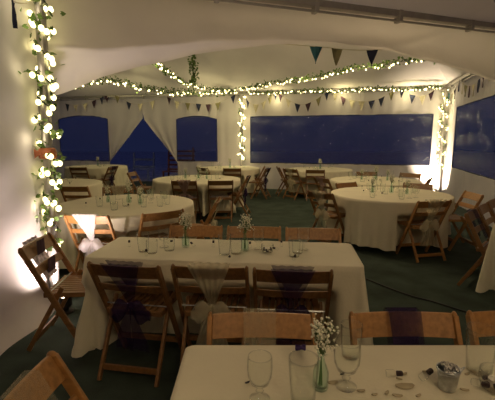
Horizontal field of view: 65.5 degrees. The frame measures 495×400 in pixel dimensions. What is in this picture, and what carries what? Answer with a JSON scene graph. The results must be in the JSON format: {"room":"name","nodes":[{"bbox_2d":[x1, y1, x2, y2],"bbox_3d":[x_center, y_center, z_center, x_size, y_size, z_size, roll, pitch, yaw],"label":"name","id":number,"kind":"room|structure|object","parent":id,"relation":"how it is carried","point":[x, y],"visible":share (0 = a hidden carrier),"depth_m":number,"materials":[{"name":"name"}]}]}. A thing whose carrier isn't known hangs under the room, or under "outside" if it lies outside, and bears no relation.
{"room":"wedding reception tent","nodes":[
{"label":"wedding reception tent","id":0,"kind":"room"},
{"bbox_2d":[0,0,54,355],"bbox_3d":[-1.977,0.051,0.160,0.316,3.050,7.101,0,9,1],"label":"wall","id":1,"kind":"structure","parent":0,"point":[23,305],"depth_m":3.25,"materials":[{"name":"fabric"}]},
{"bbox_2d":[11,0,26,28],"bbox_3d":[-1.719,-1.410,2.812,0.030,0.282,0.724,-2,9,-15],"label":"bunting","id":2,"kind":"object","parent":1,"relation":"attached to","point":[14,17],"visible":1,"depth_m":2.84,"materials":[{"name":"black fabric"}]},
{"bbox_2d":[34,148,56,158],"bbox_3d":[-1.846,-0.431,3.550,0.161,0.101,0.170,0,9,0],"label":"ribbon","id":3,"kind":"object","parent":1,"relation":"attached to","point":[41,151],"visible":0.89,"depth_m":3.48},
{"bbox_2d":[34,0,58,287],"bbox_3d":[-1.888,-0.456,3.552,0.265,2.990,0.254,0,9,0],"label":"trim","id":4,"kind":"structure","parent":1,"relation":"attached to","point":[42,63],"depth_m":3.47,"materials":[{"name":"metal"}]},
{"bbox_2d":[18,0,67,250],"bbox_3d":[-1.851,-0.755,3.492,0.372,2.504,0.377,2,9,12],"label":"garland","id":5,"kind":"object","parent":4,"relation":"attached to","point":[34,23],"visible":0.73,"depth_m":3.46,"materials":[{"name":"plant"}]},
{"bbox_2d":[38,88,450,191],"bbox_3d":[-1.361,-1.954,12.817,14.596,3.050,0.096,2,9,14],"label":"wall","id":6,"kind":"structure","parent":0,"point":[398,104],"depth_m":12.50,"materials":[{"name":"fabric"}]},
{"bbox_2d":[54,96,102,110],"bbox_3d":[-6.097,-3.384,13.652,2.302,0.534,0.032,2,9,14],"label":"bunting","id":7,"kind":"object","parent":6,"relation":"hanging from","point":[101,98],"visible":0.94,"depth_m":13.56,"materials":[{"name":"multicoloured fabric"}]},
{"bbox_2d":[58,115,109,160],"bbox_3d":[-5.925,-2.231,13.926,2.052,1.636,0.043,2,9,14],"label":"window","id":8,"kind":"structure","parent":6,"relation":"in","point":[77,115],"depth_m":13.97,"materials":[{"name":"white plastic"}]},
{"bbox_2d":[104,95,161,110],"bbox_3d":[-3.889,-3.301,13.108,2.251,0.569,0.032,2,9,14],"label":"bunting","id":9,"kind":"object","parent":6,"relation":"hanging from","point":[116,97],"visible":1,"depth_m":13.15,"materials":[{"name":"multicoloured fabric"}]},
{"bbox_2d":[176,116,217,161],"bbox_3d":[-1.700,-2.047,12.891,1.462,1.516,0.041,2,9,13],"label":"window","id":10,"kind":"structure","parent":6,"relation":"in","point":[187,116],"depth_m":12.87,"materials":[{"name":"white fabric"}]},
{"bbox_2d":[166,94,235,111],"bbox_3d":[-1.490,-3.166,12.523,2.603,0.612,0.032,2,9,14],"label":"bunting","id":11,"kind":"object","parent":6,"relation":"hanging from","point":[233,96],"visible":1,"depth_m":12.57,"materials":[{"name":"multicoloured fabric"}]},
{"bbox_2d":[240,94,242,165],"bbox_3d":[-0.187,-1.853,12.371,0.260,2.990,0.254,0,9,0],"label":"trim","id":12,"kind":"structure","parent":6,"relation":"attached to","point":[241,95],"depth_m":12.28,"materials":[{"name":"metal"}]},
{"bbox_2d":[238,95,245,159],"bbox_3d":[-0.178,-2.309,12.284,0.297,2.068,0.296,0,9,0],"label":"garland","id":13,"kind":"object","parent":6,"relation":"attached to","point":[239,100],"visible":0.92,"depth_m":12.27,"materials":[{"name":"plant"}]},
{"bbox_2d":[50,85,446,100],"bbox_3d":[-1.332,-3.427,12.494,14.296,0.150,0.102,2,9,14],"label":"trim","id":14,"kind":"structure","parent":6,"relation":"attached to","point":[445,86],"depth_m":12.48,"materials":[{"name":"metal"}]},
{"bbox_2d":[245,90,277,112],"bbox_3d":[0.405,-3.086,12.057,1.112,0.692,0.032,2,9,14],"label":"bunting","id":15,"kind":"object","parent":6,"relation":"hanging from","point":[270,97],"visible":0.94,"depth_m":12.05,"materials":[{"name":"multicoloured fabric"}]},
{"bbox_2d":[279,89,330,111],"bbox_3d":[1.692,-3.015,11.743,1.644,0.665,0.031,2,9,14],"label":"bunting","id":16,"kind":"object","parent":6,"relation":"hanging from","point":[297,106],"visible":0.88,"depth_m":11.75,"materials":[{"name":"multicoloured fabric"}]},
{"bbox_2d":[250,114,433,165],"bbox_3d":[2.713,-1.845,11.807,5.420,1.496,0.045,2,9,14],"label":"window","id":17,"kind":"structure","parent":6,"relation":"in","point":[376,114],"depth_m":11.71,"materials":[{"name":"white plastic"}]},
{"bbox_2d":[331,89,393,109],"bbox_3d":[3.414,-2.964,11.317,1.914,0.632,0.032,2,9,14],"label":"bunting","id":18,"kind":"object","parent":6,"relation":"hanging from","point":[361,103],"visible":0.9,"depth_m":11.35,"materials":[{"name":"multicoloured fabric"}]},
{"bbox_2d":[399,86,439,104],"bbox_3d":[4.869,-2.964,10.949,1.094,0.518,0.031,2,9,14],"label":"bunting","id":19,"kind":"object","parent":6,"relation":"hanging from","point":[422,98],"visible":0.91,"depth_m":10.95,"materials":[{"name":"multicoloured fabric"}]},
{"bbox_2d":[436,88,447,191],"bbox_3d":[5.527,-1.631,10.968,0.260,2.990,0.254,0,9,0],"label":"pole","id":20,"kind":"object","parent":6,"relation":"attached to","point":[445,89],"depth_m":10.94,"materials":[{"name":"metal"}]},
{"bbox_2d":[435,91,449,168],"bbox_3d":[5.521,-2.021,10.913,0.295,2.299,0.324,0,9,0],"label":"garland","id":21,"kind":"object","parent":6,"relation":"attached to","point":[442,110],"visible":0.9,"depth_m":10.88,"materials":[{"name":"plant"}]},
{"bbox_2d":[0,181,494,399],"bbox_3d":[-1.000,0.712,5.732,17.000,0.001,18.300,0,9,0],"label":"floor","id":22,"kind":"structure","parent":0,"point":[433,278],"depth_m":3.84,"materials":[{"name":"green carpet"}]},
{"bbox_2d":[4,351,88,399],"bbox_3d":[-0.497,1.004,1.271,0.523,0.827,0.490,0,9,-2],"label":"folding chair","id":23,"kind":"object","parent":22,"relation":"on","point":[47,375],"visible":1,"depth_m":1.37,"materials":[{"name":"brown wood"}]},
{"bbox_2d":[18,232,84,350],"bbox_3d":[-1.437,0.714,3.096,0.523,0.827,0.490,-1,9,-4],"label":"folding chair","id":24,"kind":"object","parent":22,"relation":"on","point":[69,285],"visible":0.72,"depth_m":2.92,"materials":[{"name":"brown wood"}]},
{"bbox_2d":[22,235,56,279],"bbox_3d":[-1.633,0.453,3.041,0.167,0.300,0.240,-1,9,-4],"label":"sash","id":25,"kind":"object","parent":24,"relation":"attached to","point":[41,255],"depth_m":3.04,"materials":[{"name":"fabric"}]},
{"bbox_2d":[58,297,73,314],"bbox_3d":[-1.700,0.969,3.596,0.140,0.159,0.140,5,10,30],"label":"uplighter","id":26,"kind":"object","parent":22,"relation":"on","point":[67,308],"visible":0.54,"depth_m":3.57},
{"bbox_2d":[60,186,91,201],"bbox_3d":[-2.904,0.135,6.752,0.490,0.827,0.523,1,9,4],"label":"folding chair","id":27,"kind":"object","parent":22,"relation":"on","point":[64,189],"visible":0.27,"depth_m":6.50,"materials":[{"name":"brown wood"}]},
{"bbox_2d":[69,167,92,178],"bbox_3d":[-4.772,-0.558,11.128,0.490,0.827,0.523,0,9,2],"label":"folding chair","id":28,"kind":"object","parent":22,"relation":"on","point":[70,168],"visible":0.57,"depth_m":10.89,"materials":[{"name":"brown wood"}]},
{"bbox_2d":[63,214,116,272],"bbox_3d":[-1.656,0.525,4.292,0.490,0.827,0.523,1,9,6],"label":"folding chair","id":29,"kind":"object","parent":22,"relation":"on","point":[68,219],"visible":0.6,"depth_m":4.11,"materials":[{"name":"brown wood"}]},
{"bbox_2d":[72,213,103,267],"bbox_3d":[-1.676,0.459,4.092,0.280,0.650,0.179,1,9,6],"label":"sash","id":30,"kind":"object","parent":29,"relation":"attached to","point":[86,221],"depth_m":4.07,"materials":[{"name":"fabric"}]},
{"bbox_2d":[96,166,117,194],"bbox_3d":[-4.083,-0.569,11.196,0.523,0.827,0.490,2,9,12],"label":"folding chair","id":31,"kind":"object","parent":22,"relation":"on","point":[104,179],"visible":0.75,"depth_m":11.00,"materials":[{"name":"brown wood"}]},
{"bbox_2d":[109,166,116,186],"bbox_3d":[-3.899,-0.658,11.143,0.179,0.650,0.280,2,9,12],"label":"sash","id":32,"kind":"object","parent":31,"relation":"attached to","point":[112,178],"depth_m":11.12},
{"bbox_2d":[102,186,133,195],"bbox_3d":[-2.091,0.216,6.240,0.490,0.827,0.523,-2,9,-15],"label":"folding chair","id":33,"kind":"object","parent":22,"relation":"on","point":[112,189],"visible":0.27,"depth_m":6.39,"materials":[{"name":"brown wood"}]},
{"bbox_2d":[87,261,181,386],"bbox_3d":[-0.750,0.774,2.720,0.490,0.827,0.523,2,9,10],"label":"folding chair","id":34,"kind":"object","parent":22,"relation":"on","point":[153,298],"visible":0.74,"depth_m":2.59,"materials":[{"name":"brown wood"}]},
{"bbox_2d":[100,260,150,352],"bbox_3d":[-0.783,0.707,2.521,0.280,0.650,0.179,2,9,10],"label":"sash","id":35,"kind":"object","parent":34,"relation":"attached to","point":[133,314],"depth_m":2.52,"materials":[{"name":"fabric"}]},
{"bbox_2d":[127,171,151,193],"bbox_3d":[-2.572,-0.269,9.303,0.523,0.827,0.490,1,9,5],"label":"folding chair","id":36,"kind":"object","parent":22,"relation":"on","point":[134,173],"visible":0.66,"depth_m":9.22,"materials":[{"name":"brown wood"}]},
{"bbox_2d":[137,208,183,237],"bbox_3d":[-1.054,0.497,4.468,0.490,0.827,0.523,-6,11,-35],"label":"folding chair","id":37,"kind":"object","parent":22,"relation":"on","point":[170,214],"visible":0.46,"depth_m":4.26,"materials":[{"name":"brown wood"}]},
{"bbox_2d":[171,180,200,219],"bbox_3d":[-1.199,-0.002,7.621,0.490,0.827,0.523,1,9,4],"label":"folding chair","id":38,"kind":"object","parent":22,"relation":"on","point":[173,183],"visible":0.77,"depth_m":7.43,"materials":[{"name":"brown wood"}]},
{"bbox_2d":[168,224,222,239],"bbox_3d":[-0.486,0.670,3.378,0.490,0.827,0.523,1,9,4],"label":"folding chair","id":39,"kind":"object","parent":22,"relation":"on","point":[175,230],"visible":0.28,"depth_m":3.53,"materials":[{"name":"brown wood"}]},
{"bbox_2d":[187,197,220,238],"bbox_3d":[-0.608,0.400,5.083,0.523,0.827,0.490,0,9,2],"label":"folding chair","id":40,"kind":"object","parent":22,"relation":"on","point":[216,203],"visible":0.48,"depth_m":4.87,"materials":[{"name":"brown wood"}]},
{"bbox_2d":[170,264,252,367],"bbox_3d":[-0.220,0.778,2.692,0.490,0.827,0.523,1,9,5],"label":"folding chair","id":41,"kind":"object","parent":22,"relation":"on","point":[205,273],"visible":0.81,"depth_m":2.58,"materials":[{"name":"brown wood"}]},
{"bbox_2d":[208,180,232,221],"bbox_3d":[-0.531,-0.009,7.661,0.490,0.827,0.523,-1,9,-4],"label":"folding chair","id":42,"kind":"object","parent":22,"relation":"on","point":[223,197],"visible":0.97,"depth_m":7.51,"materials":[{"name":"brown wood"}]},
{"bbox_2d":[223,168,241,186],"bbox_3d":[-0.412,-0.495,10.733,0.490,0.827,0.523,0,9,2],"label":"folding chair","id":43,"kind":"object","parent":22,"relation":"on","point":[224,169],"visible":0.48,"depth_m":10.48,"materials":[{"name":"brown wood"}]},
{"bbox_2d":[227,175,250,215],"bbox_3d":[-0.207,-0.096,8.210,0.523,0.827,0.490,1,9,6],"label":"folding chair","id":44,"kind":"object","parent":22,"relation":"on","point":[238,193],"visible":0.84,"depth_m":8.03,"materials":[{"name":"brown wood"}]},
{"bbox_2d":[244,176,250,205],"bbox_3d":[-0.020,-0.188,8.175,0.179,0.650,0.280,1,9,6],"label":"sash","id":45,"kind":"object","parent":44,"relation":"attached to","point":[245,189],"depth_m":8.13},
{"bbox_2d":[226,225,280,240],"bbox_3d":[0.044,0.676,3.339,0.490,0.827,0.523,1,9,4],"label":"folding chair","id":46,"kind":"object","parent":22,"relation":"on","point":[232,231],"visible":0.26,"depth_m":3.49,"materials":[{"name":"brown wood"}]},
{"bbox_2d":[249,166,265,194],"bbox_3d":[0.272,-0.579,11.264,0.523,0.827,0.490,1,9,4],"label":"folding chair","id":47,"kind":"object","parent":22,"relation":"on","point":[256,178],"visible":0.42,"depth_m":11.04,"materials":[{"name":"brown wood"}]},
{"bbox_2d":[249,169,270,198],"bbox_3d":[0.343,-0.463,10.528,0.523,0.827,0.490,3,9,18],"label":"folding chair","id":48,"kind":"object","parent":22,"relation":"on","point":[260,181],"visible":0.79,"depth_m":10.36,"materials":[{"name":"brown wood"}]},
{"bbox_2d":[206,312,317,344],"bbox_3d":[0.061,0.953,1.590,0.490,0.827,0.523,0,9,1],"label":"folding chair","id":49,"kind":"object","parent":22,"relation":"on","point":[235,324],"visible":0.59,"depth_m":1.74,"materials":[{"name":"brown wood"}]},
{"bbox_2d":[275,166,293,195],"bbox_3d":[1.088,-0.540,11.017,0.523,0.827,0.490,-1,9,-4],"label":"folding chair","id":50,"kind":"object","parent":22,"relation":"on","point":[278,169],"visible":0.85,"depth_m":10.86,"materials":[{"name":"brown wood"}]},
{"bbox_2d":[252,267,333,344],"bbox_3d":[0.295,0.788,2.628,0.490,0.827,0.523,1,9,5],"label":"folding chair","id":51,"kind":"object","parent":22,"relation":"on","point":[260,275],"visible":0.53,"depth_m":2.46,"materials":[{"name":"brown wood"}]},
{"bbox_2d":[271,265,315,344],"bbox_3d":[0.279,0.722,2.428,0.280,0.650,0.179,1,9,5],"label":"sash","id":52,"kind":"object","parent":51,"relation":"attached to","point":[292,281],"depth_m":2.37,"materials":[{"name":"fabric"}]},
{"bbox_2d":[283,168,306,199],"bbox_3d":[1.290,-0.447,10.431,0.523,0.827,0.490,-8,12,-41],"label":"folding chair","id":53,"kind":"object","parent":22,"relation":"on","point":[300,181],"visible":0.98,"depth_m":10.32,"materials":[{"name":"brown wood"}]},
{"bbox_2d":[285,227,341,242],"bbox_3d":[0.569,0.685,3.280,0.490,0.827,0.523,1,9,4],"label":"folding chair","id":54,"kind":"object","parent":22,"relation":"on","point":[290,233],"visible":0.27,"depth_m":3.43,"materials":[{"name":"brown wood"}]},
{"bbox_2d":[305,170,324,200],"bbox_3d":[1.790,-0.413,10.216,0.490,0.827,0.523,2,9,10],"label":"folding chair","id":55,"kind":"object","parent":22,"relation":"on","point":[307,171],"visible":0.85,"depth_m":10.03,"materials":[{"name":"brown wood"}]},
{"bbox_2d":[313,176,332,218],"bbox_3d":[1.709,-0.067,8.031,0.523,0.827,0.490,-4,10,-24],"label":"folding chair","id":56,"kind":"object","parent":22,"relation":"on","point":[316,179],"visible":0.43,"depth_m":7.99,"materials":[{"name":"brown wood"}]},
{"bbox_2d":[307,190,348,242],"bbox_3d":[1.260,0.262,5.955,0.523,0.827,0.490,-7,11,-37],"label":"folding chair","id":57,"kind":"object","parent":22,"relation":"on","point":[336,214],"visible":0.88,"depth_m":5.83,"materials":[{"name":"brown wood"}]},
{"bbox_2d":[335,182,357,188],"bbox_3d":[1.904,0.114,6.885,0.490,0.827,0.523,-5,10,-30],"label":"folding chair","id":58,"kind":"object","parent":22,"relation":"on","point":[348,184],"visible":0.2,"depth_m":7.01,"materials":[{"name":"brown wood"}]},
{"bbox_2d":[356,172,376,175],"bbox_3d":[2.853,-0.252,9.200,0.490,0.827,0.523,2,9,12],"label":"folding chair","id":59,"kind":"object","parent":22,"relation":"on","point":[357,173],"visible":0.16,"depth_m":9.35,"materials":[{"name":"brown wood"}]},
{"bbox_2d":[348,311,462,344],"bbox_3d":[0.710,0.951,1.600,0.490,0.827,0.523,0,9,0],"label":"folding chair","id":60,"kind":"object","parent":22,"relation":"on","point":[361,324],"visible":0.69,"depth_m":1.75,"materials":[{"name":"brown wood"}]},
{"bbox_2d":[383,307,424,344],"bbox_3d":[0.710,0.653,1.715,0.149,0.287,0.216,0,9,0],"label":"sash","id":61,"kind":"object","parent":60,"relation":"attached to","point":[406,322],"depth_m":1.72,"materials":[{"name":"fabric"}]},
{"bbox_2d":[399,172,420,180],"bbox_3d":[3.636,-0.200,8.869,0.523,0.827,0.490,-9,12,-43],"label":"folding chair","id":62,"kind":"object","parent":22,"relation":"on","point":[411,175],"visible":0.23,"depth_m":8.95,"materials":[{"name":"brown wood"}]},
{"bbox_2d":[365,278,466,312],"bbox_3d":[1.693,0.977,4.003,0.097,0.014,1.572,-7,11,-37],"label":"power cable","id":63,"kind":"object","parent":22,"relation":"on","point":[365,278],"visible":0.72,"depth_m":3.91,"materials":[{"name":"black rubber"}]},
{"bbox_2d":[402,182,432,189],"bbox_3d":[2.919,0.133,6.767,0.490,0.827,0.523,6,11,35],"label":"folding chair","id":64,"kind":"object","parent":22,"relation":"on","point":[413,185],"visible":0.29,"depth_m":6.87,"materials":[{"name":"brown wood"}]},
{"bbox_2d":[395,199,451,262],"bbox_3d":[2.373,0.374,5.247,0.490,0.827,0.523,-2,9,-12],"label":"folding chair","id":65,"kind":"object","parent":22,"relation":"on","point":[414,224],"visible":1,"depth_m":5.13,"materials":[{"name":"brown wood"}]},
{"bbox_2d":[447,190,483,250],"bbox_3d":[3.112,0.295,5.745,0.523,0.827,0.490,0,9,2],"label":"folding chair","id":66,"kind":"object","parent":22,"relation":"on","point":[453,217],"visible":0.65,"depth_m":5.61,"materials":[{"name":"brown wood"}]},
{"bbox_2d":[457,207,490,285],"bbox_3d":[2.647,0.544,4.171,0.523,0.827,0.490,8,12,42],"label":"folding chair","id":67,"kind":"object","parent":22,"relation":"on","point":[469,216],"visible":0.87,"depth_m":4.14,"materials":[{"name":"brown wood"}]},
{"bbox_2d":[465,310,494,344],"bbox_3d":[1.255,0.950,1.610,0.490,0.827,0.523,0,9,0],"label":"folding chair","id":68,"kind":"object","parent":22,"relation":"on","point":[479,323],"visible":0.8,"depth_m":1.75,"materials":[{"name":"brown wood"}]},
{"bbox_2d":[476,202,494,266],"bbox_3d":[2.997,0.485,4.546,0.523,0.827,0.490,8,12,42],"label":"folding chair","id":69,"kind":"object","parent":22,"relation":"on","point":[484,208],"visible":0.53,"depth_m":4.69,"materials":[{"name":"brown wood"}]},
{"bbox_3d":[-1.620,0.419,5.210,1.740,0.746,1.740,0,9,0],"label":"round table","id":70,"kind":"object","parent":22,"relation":"on","visible":0},
{"bbox_2d":[56,194,196,270],"bbox_3d":[-1.647,0.365,5.226,1.908,0.663,1.860,0,9,0],"label":"tablecloth","id":71,"kind":"object","parent":70,"relation":"on","point":[125,218],"visible":0.55,"depth_m":4.62,"materials":[{"name":"beige fabric"}]},
{"bbox_2d":[125,181,131,201],"bbox_3d":[-1.590,-0.115,5.143,0.100,0.307,0.122,-4,10,-24],"label":"flower vase","id":72,"kind":"object","parent":71,"relation":"on","point":[128,188],"visible":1,"depth_m":5.12,"materials":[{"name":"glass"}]},
{"bbox_3d":[-1.090,-0.085,8.390,1.840,0.746,1.840,0,9,0],"label":"round table","id":73,"kind":"object","parent":22,"relation":"on","visible":0},
{"bbox_2d":[151,175,243,215],"bbox_3d":[-1.095,-0.142,8.433,2.003,0.663,1.971,0,9,0],"label":"tablecloth","id":74,"kind":"object","parent":73,"relation":"on","point":[161,185],"visible":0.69,"depth_m":7.91,"materials":[{"name":"beige fabric"}]},
{"bbox_3d":[-3.800,0.048,7.551,1.800,0.746,1.800,0,9,0],"label":"round table","id":75,"kind":"object","parent":22,"relation":"on","visible":0},
{"bbox_2d":[55,178,104,204],"bbox_3d":[-3.792,-0.003,7.552,2.003,0.663,1.987,0,9,0],"label":"tablecloth","id":76,"kind":"object","parent":75,"relation":"on","point":[95,186],"visible":0.16,"depth_m":7.27,"materials":[{"name":"beige fabric"}]},
{"bbox_3d":[-4.750,-0.687,12.193,1.800,0.746,1.800,0,9,0],"label":"round table","id":77,"kind":"object","parent":22,"relation":"on","visible":0},
{"bbox_2d":[64,164,129,186],"bbox_3d":[-4.740,-0.743,12.222,2.019,0.663,1.941,0,9,0],"label":"tablecloth","id":78,"kind":"object","parent":77,"relation":"on","point":[98,171],"visible":0.55,"depth_m":11.62,"materials":[{"name":"beige fabric"}]},
{"bbox_3d":[-0.550,-0.577,11.501,1.800,0.746,1.800,0,9,0],"label":"round table","id":79,"kind":"object","parent":22,"relation":"on","visible":0},
{"bbox_2d":[197,166,260,192],"bbox_3d":[-0.577,-0.631,11.517,1.988,0.663,1.973,0,9,0],"label":"tablecloth","id":80,"kind":"object","parent":79,"relation":"on","point":[246,171],"visible":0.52,"depth_m":10.85,"materials":[{"name":"beige fabric"}]},
{"bbox_3d":[2.050,-0.507,11.057,1.800,0.746,1.800,0,9,0],"label":"round table","id":81,"kind":"object","parent":22,"relation":"on","visible":0},
{"bbox_2d":[286,167,352,192],"bbox_3d":[2.092,-0.556,11.045,1.936,0.663,1.976,0,9,0],"label":"tablecloth","id":82,"kind":"object","parent":81,"relation":"on","point":[330,172],"visible":0.47,"depth_m":10.51,"materials":[{"name":"beige fabric"}]},
{"bbox_3d":[2.250,0.270,6.148,1.780,0.746,1.780,0,9,0],"label":"round table","id":83,"kind":"object","parent":22,"relation":"on","visible":0},
{"bbox_2d":[324,186,454,250],"bbox_3d":[2.260,0.223,6.157,1.991,0.673,1.910,0,9,0],"label":"tablecloth","id":84,"kind":"object","parent":83,"relation":"on","point":[371,218],"visible":0.81,"depth_m":5.49,"materials":[{"name":"beige fabric"}]},
{"bbox_3d":[2.660,-0.041,8.113,1.780,0.746,1.780,0,9,0],"label":"round table","id":85,"kind":"object","parent":22,"relation":"on","visible":0},
{"bbox_2d":[328,176,421,202],"bbox_3d":[2.676,-0.087,8.083,1.880,0.663,1.908,0,9,0],"label":"tablecloth","id":86,"kind":"object","parent":85,"relation":"on","point":[380,181],"visible":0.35,"depth_m":7.95,"materials":[{"name":"beige fabric"}]},
{"bbox_3d":[0.700,1.038,1.288,1.880,0.741,0.740,0,9,0],"label":"trestle table","id":87,"kind":"object","parent":22,"relation":"on","visible":0},
{"bbox_2d":[170,345,494,399],"bbox_3d":[0.689,1.012,1.275,2.078,0.704,0.933,0,9,0],"label":"tablecloth","id":88,"kind":"object","parent":87,"relation":"on","point":[206,372],"visible":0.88,"depth_m":1.42,"materials":[{"name":"beige fabric"}]},
{"bbox_2d":[295,344,305,350],"bbox_3d":[0.214,0.597,1.558,0.043,0.022,0.020,0,9,0],"label":"ribbon","id":89,"kind":"object","parent":88,"relation":"on","point":[297,347],"visible":1,"depth_m":1.55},
{"bbox_2d":[310,313,339,385],"bbox_3d":[0.250,0.514,1.300,0.087,0.267,0.106,-4,10,-24],"label":"flowers","id":90,"kind":"object","parent":88,"relation":"on","point":[317,326],"visible":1,"depth_m":1.28,"materials":[{"name":"plant"}]},
{"bbox_2d":[395,383,414,388],"bbox_3d":[0.545,0.642,1.332,0.068,0.003,0.032,0,9,-3],"label":"pebble","id":91,"kind":"object","parent":88,"relation":"on","point":[399,385],"visible":1,"depth_m":1.33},
{"bbox_2d":[436,361,464,392],"bbox_3d":[0.689,0.601,1.312,0.087,0.091,0.079,6,11,32],"label":"pail","id":92,"kind":"object","parent":88,"relation":"on","point":[448,373],"visible":1,"depth_m":1.30,"materials":[{"name":"silver metal"}]},
{"bbox_2d":[482,375,494,388],"bbox_3d":[0.845,0.612,1.312,0.105,0.069,0.105,0,9,0],"label":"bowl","id":93,"kind":"object","parent":88,"relation":"on","point":[490,379],"visible":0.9,"depth_m":1.31,"materials":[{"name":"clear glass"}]},
{"bbox_2d":[487,375,494,387],"bbox_3d":[0.845,0.621,1.313,0.045,0.022,0.044,0,9,0],"label":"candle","id":94,"kind":"object","parent":93,"relation":"on","point":[490,378],"depth_m":1.31,"materials":[{"name":"wax"}]},
{"bbox_3d":[3.263,0.567,4.263,1.620,0.741,0.600,-9,12,-44],"label":"trestle table","id":95,"kind":"object","parent":22,"relation":"on","visible":0},
{"bbox_2d":[475,224,494,292],"bbox_3d":[3.272,0.542,4.264,1.851,0.711,0.829,-9,12,-44],"label":"tablecloth","id":96,"kind":"object","parent":95,"relation":"on","point":[486,281],"visible":1,"depth_m":3.90,"materials":[{"name":"beige fabric"}]},
{"bbox_3d":[-0.170,0.759,3.046,1.960,0.741,0.580,1,9,6],"label":"trestle table","id":97,"kind":"object","parent":22,"relation":"on","visible":0},
{"bbox_2d":[71,237,373,357],"bbox_3d":[-0.157,0.747,3.040,2.225,0.732,0.841,1,9,6],"label":"tablecloth","id":98,"kind":"object","parent":97,"relation":"on","point":[349,291],"visible":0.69,"depth_m":2.82,"materials":[{"name":"beige fabric"}]},
{"bbox_2d":[179,211,192,244],"bbox_3d":[-0.488,0.226,3.031,0.117,0.294,0.095,1,9,8],"label":"flower vase","id":99,"kind":"object","parent":98,"relation":"on","point":[184,218],"visible":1,"depth_m":3.01,"materials":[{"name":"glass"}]},
{"bbox_2d":[237,214,253,248],"bbox_3d":[-0.018,0.241,2.934,0.095,0.294,0.117,8,12,40],"label":"flower vase","id":100,"kind":"object","parent":98,"relation":"on","point":[245,225],"visible":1,"depth_m":2.92,"materials":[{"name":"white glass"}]},
{"bbox_2d":[28,0,494,96],"bbox_3d":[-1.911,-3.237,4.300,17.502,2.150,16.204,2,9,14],"label":"ceiling","id":101,"kind":"structure","parent":0,"point":[231,68],"depth_m":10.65,"materials":[{"name":"fabric"}]},
{"bbox_2d":[37,76,236,96],"bbox_3d":[-3.811,-3.505,11.914,6.944,0.633,0.668,0,9,2],"label":"garland","id":102,"kind":"object","parent":101,"relation":"hanging from","point":[149,89],"visible":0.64,"depth_m":11.79,"materials":[{"name":"plant"}]},
{"bbox_2d":[152,62,237,93],"bbox_3d":[-1.492,-2.841,8.664,0.892,0.324,6.851,2,9,13],"label":"garland","id":103,"kind":"object","parent":101,"relation":"hanging from","point":[164,69],"visible":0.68,"depth_m":9.42,"materials":[{"name":"plant"}]},
{"bbox_2d":[187,54,198,84],"bbox_3d":[-1.451,-3.514,10.324,0.333,0.888,0.320,0,9,0],"label":"strand","id":104,"kind":"object","parent":103,"relation":"hanging from","point":[191,66],"visible":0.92,"depth_m":10.31,"materials":[{"name":"green plant"}]},
{"bbox_2d":[286,44,377,65],"bbox_3d":[1.031,-1.730,4.561,2.000,0.258,0.033,-3,9,-19],"label":"bunting","id":105,"kind":"object","parent":101,"relation":"hanging from","point":[315,50],"visible":0.8,"depth_m":4.57,"materials":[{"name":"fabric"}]},
{"bbox_2d":[238,56,434,90],"bbox_3d":[1.629,-2.809,8.583,0.552,0.342,7.052,-6,11,-35],"label":"garland","id":106,"kind":"object","parent":101,"relation":"hanging from","point":[386,62],"visible":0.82,"depth_m":8.22,"materials":[{"name":"plant"}]},
{"bbox_2d":[246,83,443,95],"bbox_3d":[2.653,-3.198,11.237,5.592,0.246,0.247,2,9,14],"label":"garland","id":107,"kind":"object","parent":101,"relation":"hanging from","point":[421,88],"visible":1,"depth_m":11.18,"materials":[{"name":"plant"}]},
{"bbox_2d":[211,0,494,33],"bbox_3d":[1.113,-2.131,4.312,6.440,0.150,0.103,-3,9,-18],"label":"trim","id":108,"kind":"structure","parent":101,"relation":"attached to","point":[315,5],"depth_m":4.39,"materials":[{"name":"metal"}]},
{"bbox_2d":[441,75,494,226],"bbox_3d":[4.924,-1.240,8.311,0.092,3.050,5.817,3,9,16],"label":"wall","id":109,"kind":"structure","parent":0,"point":[455,182],"depth_m":9.18,"materials":[{"name":"fabric"}]},
{"bbox_2d":[447,73,474,89],"bbox_3d":[4.899,-2.757,8.267,0.100,0.150,5.457,3,9,16],"label":"trim","id":110,"kind":"structure","parent":109,"relation":"attached to","point":[463,78],"depth_m":9.32,"materials":[{"name":"metal"}]},
{"bbox_2d":[447,80,459,103],"bbox_3d":[5.313,-2.759,9.969,0.032,0.509,1.399,3,9,16],"label":"bunting","id":111,"kind":"object","parent":110,"relation":"hanging from","point":[459,80],"visible":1,"depth_m":9.98,"materials":[{"name":"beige fabric"}]},
{"bbox_2d":[452,95,494,179],"bbox_3d":[4.840,-1.306,7.988,0.044,1.586,4.580,3,9,16],"label":"window","id":112,"kind":"structure","parent":109,"relation":"in","point":[492,95],"depth_m":9.62,"materials":[{"name":"white plastic"}]},
{"bbox_2d":[461,77,489,97],"bbox_3d":[4.776,-2.444,8.098,0.032,0.513,2.662,3,9,16],"label":"bunting","id":113,"kind":"object","parent":109,"relation":"hanging from","point":[478,81],"visible":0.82,"depth_m":8.18,"materials":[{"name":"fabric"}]},
{"bbox_2d":[466,208,488,237],"bbox_3d":[2.530,0.254,4.236,0.216,0.287,0.149,8,12,42],"label":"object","id":114,"kind":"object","parent":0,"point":[475,212],"depth_m":4.23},
{"label":"outside","id":115,"kind":"structure","parent":0,"visible":0},
{"bbox_2d":[61,152,494,180],"bbox_3d":[0.000,-2.584,26.927,60.000,0.001,50.000,0,9,0],"label":"ground","id":116,"kind":"structure","parent":115,"point":[481,163],"depth_m":33.22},
{"bbox_2d":[128,153,154,180],"bbox_3d":[-4.356,-1.379,15.804,1.000,1.105,0.590,2,9,14],"label":"chair","id":117,"kind":"object","parent":116,"relation":"on","point":[147,168],"visible":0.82,"depth_m":15.90,"materials":[{"name":"blue paint"}]},
{"bbox_2d":[162,147,194,176],"bbox_3d":[-2.582,-1.291,14.449,1.100,1.354,0.625,2,9,14],"label":"slatted bench","id":118,"kind":"object","parent":116,"relation":"on","point":[192,150],"visible":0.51,"depth_m":14.64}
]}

